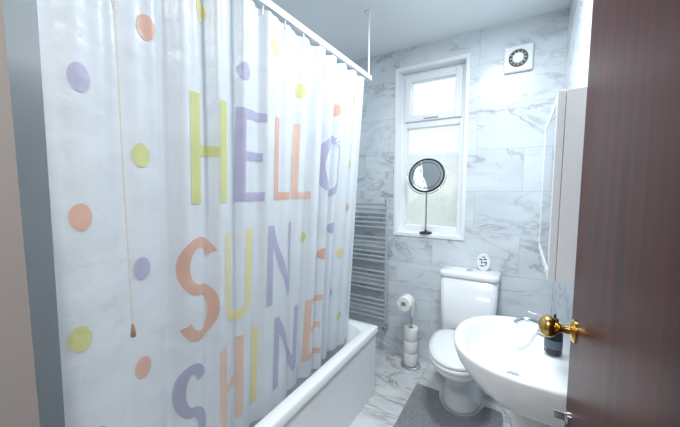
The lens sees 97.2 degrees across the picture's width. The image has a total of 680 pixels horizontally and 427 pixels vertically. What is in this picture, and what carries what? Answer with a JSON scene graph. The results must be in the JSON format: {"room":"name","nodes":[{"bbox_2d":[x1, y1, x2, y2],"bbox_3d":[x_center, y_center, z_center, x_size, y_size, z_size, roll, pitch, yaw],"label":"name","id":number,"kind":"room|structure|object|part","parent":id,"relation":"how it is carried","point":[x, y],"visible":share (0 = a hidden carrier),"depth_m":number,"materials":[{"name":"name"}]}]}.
{"room":"bathroom","nodes":[
{"label":"bathroom","id":0,"kind":"room"},
{"bbox_2d":[0,0,39,426],"bbox_3d":[-0.976,0.108,0.696,0.680,2.570,0.200,3,6,31],"label":"wall","id":1,"kind":"structure","parent":0,"point":[18,389],"depth_m":0.59,"materials":[{"name":"beige paint"}]},
{"bbox_2d":[2,0,64,426],"bbox_3d":[-1.078,0.051,1.375,0.200,2.570,3.620,3,6,31],"label":"door frame","id":2,"kind":"structure","parent":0,"point":[20,16],"depth_m":1.10,"materials":[{"name":"white paint"}]},
{"bbox_2d":[251,0,570,62],"bbox_3d":[0.175,-1.226,0.624,3.050,0.100,3.820,3,6,31],"label":"ceiling","id":3,"kind":"structure","parent":0,"point":[395,25],"depth_m":1.98,"materials":[{"name":"white paint"}]},
{"bbox_2d":[110,0,135,337],"bbox_3d":[-0.499,-0.437,0.668,0.070,1.478,0.070,3,6,31],"label":"pull cord","id":4,"kind":"object","parent":3,"relation":"hanging from","point":[133,331],"visible":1,"depth_m":0.69,"materials":[{"name":"beige fabric"}]},
{"bbox_3d":[-0.500,0.283,0.725,0.012,0.034,0.012,3,6,31],"label":"pull knob","id":5,"kind":"part","parent":4,"relation":"part of","materials":[{"name":"brown wood"}]},
{"bbox_2d":[254,0,372,81],"bbox_3d":[-0.495,-1.030,1.403,0.668,0.418,1.655,3,6,31],"label":"rail","id":6,"kind":"object","parent":3,"relation":"hanging from","point":[269,5],"depth_m":1.44,"materials":[{"name":"white metal"}]},
{"bbox_2d":[37,0,364,426],"bbox_3d":[-0.285,0.062,1.360,0.174,1.751,1.535,3,6,31],"label":"shower curtain","id":7,"kind":"object","parent":6,"relation":"hanging from","point":[241,135],"visible":1,"depth_m":0.98,"materials":[{"name":"white fabric"}]},
{"bbox_2d":[349,348,510,426],"bbox_3d":[0.175,1.435,0.846,3.050,0.100,3.820,3,6,31],"label":"floor","id":8,"kind":"structure","parent":0,"point":[394,385],"depth_m":2.15,"materials":[{"name":"tile"}]},
{"bbox_2d":[249,319,377,426],"bbox_3d":[-0.468,1.079,1.595,0.695,0.485,1.700,3,6,31],"label":"bathtub","id":9,"kind":"object","parent":8,"relation":"on","point":[335,393],"visible":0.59,"depth_m":1.72,"materials":[{"name":"white plastic"}]},
{"bbox_3d":[-0.474,1.100,1.599,0.683,0.442,1.678,3,6,31],"label":"bath panel","id":10,"kind":"part","parent":9,"relation":"part of","materials":[{"name":"white plastic"}]},
{"bbox_2d":[397,294,419,370],"bbox_3d":[0.556,0.947,2.404,0.160,0.613,0.251,3,6,31],"label":"stand","id":11,"kind":"object","parent":8,"relation":"on","point":[410,362],"visible":1,"depth_m":2.40,"materials":[{"name":"white paper"}]},
{"bbox_2d":[393,384,502,426],"bbox_3d":[0.649,1.290,1.813,0.573,0.024,0.623,3,6,31],"label":"bath mat","id":12,"kind":"object","parent":8,"relation":"on","point":[423,408],"visible":1,"depth_m":1.89,"materials":[{"name":"grey fabric"}]},
{"bbox_2d":[428,265,500,414],"bbox_3d":[0.809,0.853,1.992,0.392,0.870,0.724,3,6,31],"label":"toilet","id":13,"kind":"object","parent":8,"relation":"on","point":[466,292],"visible":0.66,"depth_m":2.03,"materials":[{"name":"white ceramic"}]},
{"bbox_3d":[0.748,0.848,1.891,0.372,0.031,0.482,3,6,31],"label":"lid","id":14,"kind":"part","parent":13,"relation":"part of","materials":[{"name":"white plastic"}]},
{"bbox_3d":[0.746,0.879,1.890,0.374,0.026,0.480,3,6,31],"label":"seat","id":15,"kind":"part","parent":13,"relation":"part of","materials":[{"name":"white plastic"}]},
{"bbox_3d":[0.939,0.430,2.173,0.392,0.040,0.222,3,6,31],"label":"cistern lid","id":16,"kind":"part","parent":13,"relation":"part of","materials":[{"name":"white ceramic"}]},
{"bbox_2d":[477,254,490,270],"bbox_3d":[1.031,0.350,2.154,0.090,0.125,0.028,2,5,24],"label":"plaque","id":17,"kind":"object","parent":13,"relation":"on","point":[483,260],"visible":1,"depth_m":2.15,"materials":[{"name":"white ceramic"}]},
{"bbox_2d":[453,315,569,426],"bbox_3d":[0.661,0.921,1.189,0.414,0.866,0.530,3,6,31],"label":"pedestal sink","id":18,"kind":"object","parent":8,"relation":"on","point":[508,360],"visible":0.84,"depth_m":1.07,"materials":[{"name":"white ceramic"}]},
{"bbox_2d":[514,311,542,334],"bbox_3d":[0.790,0.443,1.234,0.132,0.079,0.048,3,6,31],"label":"tap","id":19,"kind":"object","parent":18,"relation":"on","point":[520,319],"visible":0.53,"depth_m":1.23,"materials":[{"name":"silver metal"}]},
{"bbox_3d":[0.782,0.448,1.240,0.112,0.039,0.020,3,6,31],"label":"spout","id":20,"kind":"part","parent":19,"relation":"part of","materials":[{"name":"silver metal"}]},
{"bbox_3d":[0.805,0.413,1.228,0.057,0.020,0.011,4,6,39],"label":"lever","id":21,"kind":"part","parent":19,"relation":"part of","materials":[{"name":"silver metal"}]},
{"bbox_2d":[544,314,562,355],"bbox_3d":[0.759,0.426,1.064,0.055,0.140,0.055,3,6,31],"label":"soap bottle","id":22,"kind":"object","parent":18,"relation":"on","point":[553,346],"visible":0.57,"depth_m":1.04,"materials":[{"name":"grey"}]},
{"bbox_2d":[346,8,568,364],"bbox_3d":[0.728,-0.043,2.510,2.150,2.570,0.200,3,6,31],"label":"wall","id":23,"kind":"structure","parent":0,"point":[509,114],"depth_m":2.17,"materials":[{"name":"tile"}]},
{"bbox_2d":[349,199,388,330],"bbox_3d":[0.214,0.432,2.681,0.469,1.126,0.106,3,6,31],"label":"towel radiator","id":24,"kind":"object","parent":23,"relation":"attached to","point":[383,304],"visible":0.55,"depth_m":2.59,"materials":[{"name":"silver metal"}]},
{"bbox_2d":[397,230,460,236],"bbox_3d":[0.722,0.169,2.459,0.516,0.015,0.084,3,6,31],"label":"sill","id":25,"kind":"structure","parent":23,"relation":"attached to","point":[440,234],"depth_m":2.41,"materials":[{"name":"white plastic"}]},
{"bbox_2d":[407,158,446,233],"bbox_3d":[0.695,-0.140,2.418,0.318,0.607,0.119,3,6,31],"label":"magnifying mirror","id":26,"kind":"object","parent":25,"relation":"on","point":[426,175],"visible":1,"depth_m":2.40,"materials":[{"name":"black plastic"}]},
{"bbox_2d":[396,57,466,232],"bbox_3d":[0.722,-0.491,2.404,0.540,1.340,0.084,3,6,31],"label":"lining","id":27,"kind":"object","parent":23,"relation":"attached to","point":[463,59],"visible":0.64,"depth_m":2.48,"materials":[{"name":"white paint"}]},
{"bbox_2d":[393,53,470,240],"bbox_3d":[0.700,-0.488,2.368,0.568,1.368,0.007,3,6,31],"label":"trim","id":28,"kind":"structure","parent":23,"relation":"attached to","point":[468,55],"depth_m":2.31,"materials":[{"name":"white plastic"}]},
{"bbox_2d":[400,62,465,234],"bbox_3d":[0.760,-0.496,2.468,0.540,1.340,0.065,3,6,31],"label":"frame","id":29,"kind":"object","parent":23,"relation":"attached to","point":[405,127],"visible":0.56,"depth_m":2.45,"materials":[{"name":"white plastic"}]},
{"bbox_2d":[406,124,459,226],"bbox_3d":[0.760,-0.301,2.483,0.424,0.817,0.003,3,6,31],"label":"pane","id":30,"kind":"object","parent":29,"relation":"in","point":[440,143],"visible":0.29,"depth_m":2.46,"materials":[{"name":"clear glass"}]},
{"bbox_2d":[405,66,463,122],"bbox_3d":[0.752,-0.939,2.417,0.450,0.370,0.077,3,6,31],"label":"sash","id":31,"kind":"object","parent":23,"relation":"attached to","point":[458,71],"visible":0.82,"depth_m":2.37,"materials":[{"name":"white plastic"}]},
{"bbox_2d":[424,114,437,117],"bbox_3d":[0.726,-0.775,2.387,0.110,0.016,0.021,3,6,31],"label":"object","id":32,"kind":"structure","parent":31,"relation":"attached to","point":[434,115],"depth_m":2.38,"materials":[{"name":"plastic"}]},
{"bbox_2d":[412,75,455,115],"bbox_3d":[0.749,-0.938,2.413,0.354,0.280,0.003,3,6,31],"label":"pane","id":33,"kind":"object","parent":31,"relation":"in","point":[435,95],"depth_m":2.41,"materials":[{"name":"glass"}]},
{"bbox_2d":[503,42,533,73],"bbox_3d":[1.190,-1.035,2.002,0.170,0.170,0.046,3,6,31],"label":"fan","id":34,"kind":"object","parent":23,"relation":"attached to","point":[519,58],"visible":1,"depth_m":1.99,"materials":[{"name":"white plastic"}]},
{"bbox_2d":[551,0,592,324],"bbox_3d":[0.940,0.084,0.984,0.200,2.570,2.200,3,6,31],"label":"wall","id":35,"kind":"structure","parent":0,"point":[580,11],"depth_m":1.46,"materials":[{"name":"stone"}]},
{"bbox_2d":[538,87,586,284],"bbox_3d":[0.843,-0.093,1.122,0.120,0.570,0.600,3,6,31],"label":"upper cabinet","id":36,"kind":"object","parent":35,"relation":"attached to","point":[565,125],"visible":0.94,"depth_m":0.89,"materials":[{"name":"white plastic"}]},
{"bbox_3d":[0.800,-0.096,1.148,0.016,0.512,0.542,3,6,31],"label":"mirror panel","id":37,"kind":"part","parent":36,"relation":"part of","materials":[{"name":"grey metal"}]},
{"bbox_3d":[0.800,-0.096,1.148,0.019,0.570,0.600,3,6,31],"label":"door frame","id":38,"kind":"part","parent":36,"relation":"part of","materials":[{"name":"white plastic"}]},
{"bbox_3d":[0.773,0.251,-1.023,0.200,2.570,1.420,3,6,31],"label":"wall","id":39,"kind":"structure","parent":0,"visible":0},
{"bbox_2d":[565,0,679,426],"bbox_3d":[0.452,0.397,0.491,0.040,2.012,0.750,3,6,31],"label":"door","id":40,"kind":"structure","parent":39,"relation":"in","point":[624,370],"depth_m":0.42,"materials":[{"name":"brown wood"}]},
{"bbox_2d":[565,409,568,424],"bbox_3d":[0.597,0.536,0.790,0.007,0.036,0.036,3,6,31],"label":"rosette","id":41,"kind":"object","parent":40,"relation":"attached to","point":[566,411],"visible":1,"depth_m":0.78,"materials":[{"name":"silver metal"}]},
{"bbox_2d":[552,408,565,420],"bbox_3d":[0.583,0.535,0.799,0.029,0.022,0.008,3,6,31],"label":"thumb turn","id":42,"kind":"object","parent":41,"relation":"attached to","point":[556,413],"visible":1,"depth_m":0.80,"materials":[{"name":"silver metal"}]},
{"bbox_2d":[569,319,576,343],"bbox_3d":[0.590,0.298,0.763,0.011,0.060,0.060,3,6,31],"label":"rosette","id":43,"kind":"object","parent":40,"relation":"attached to","point":[573,326],"visible":0.98,"depth_m":0.75,"materials":[{"name":"gold metal"}]},
{"bbox_2d":[538,315,569,336],"bbox_3d":[0.558,0.296,0.782,0.068,0.056,0.056,3,6,31],"label":"door knob","id":44,"kind":"object","parent":43,"relation":"attached to","point":[548,326],"depth_m":0.77,"materials":[{"name":"gold metal"}]}
]}

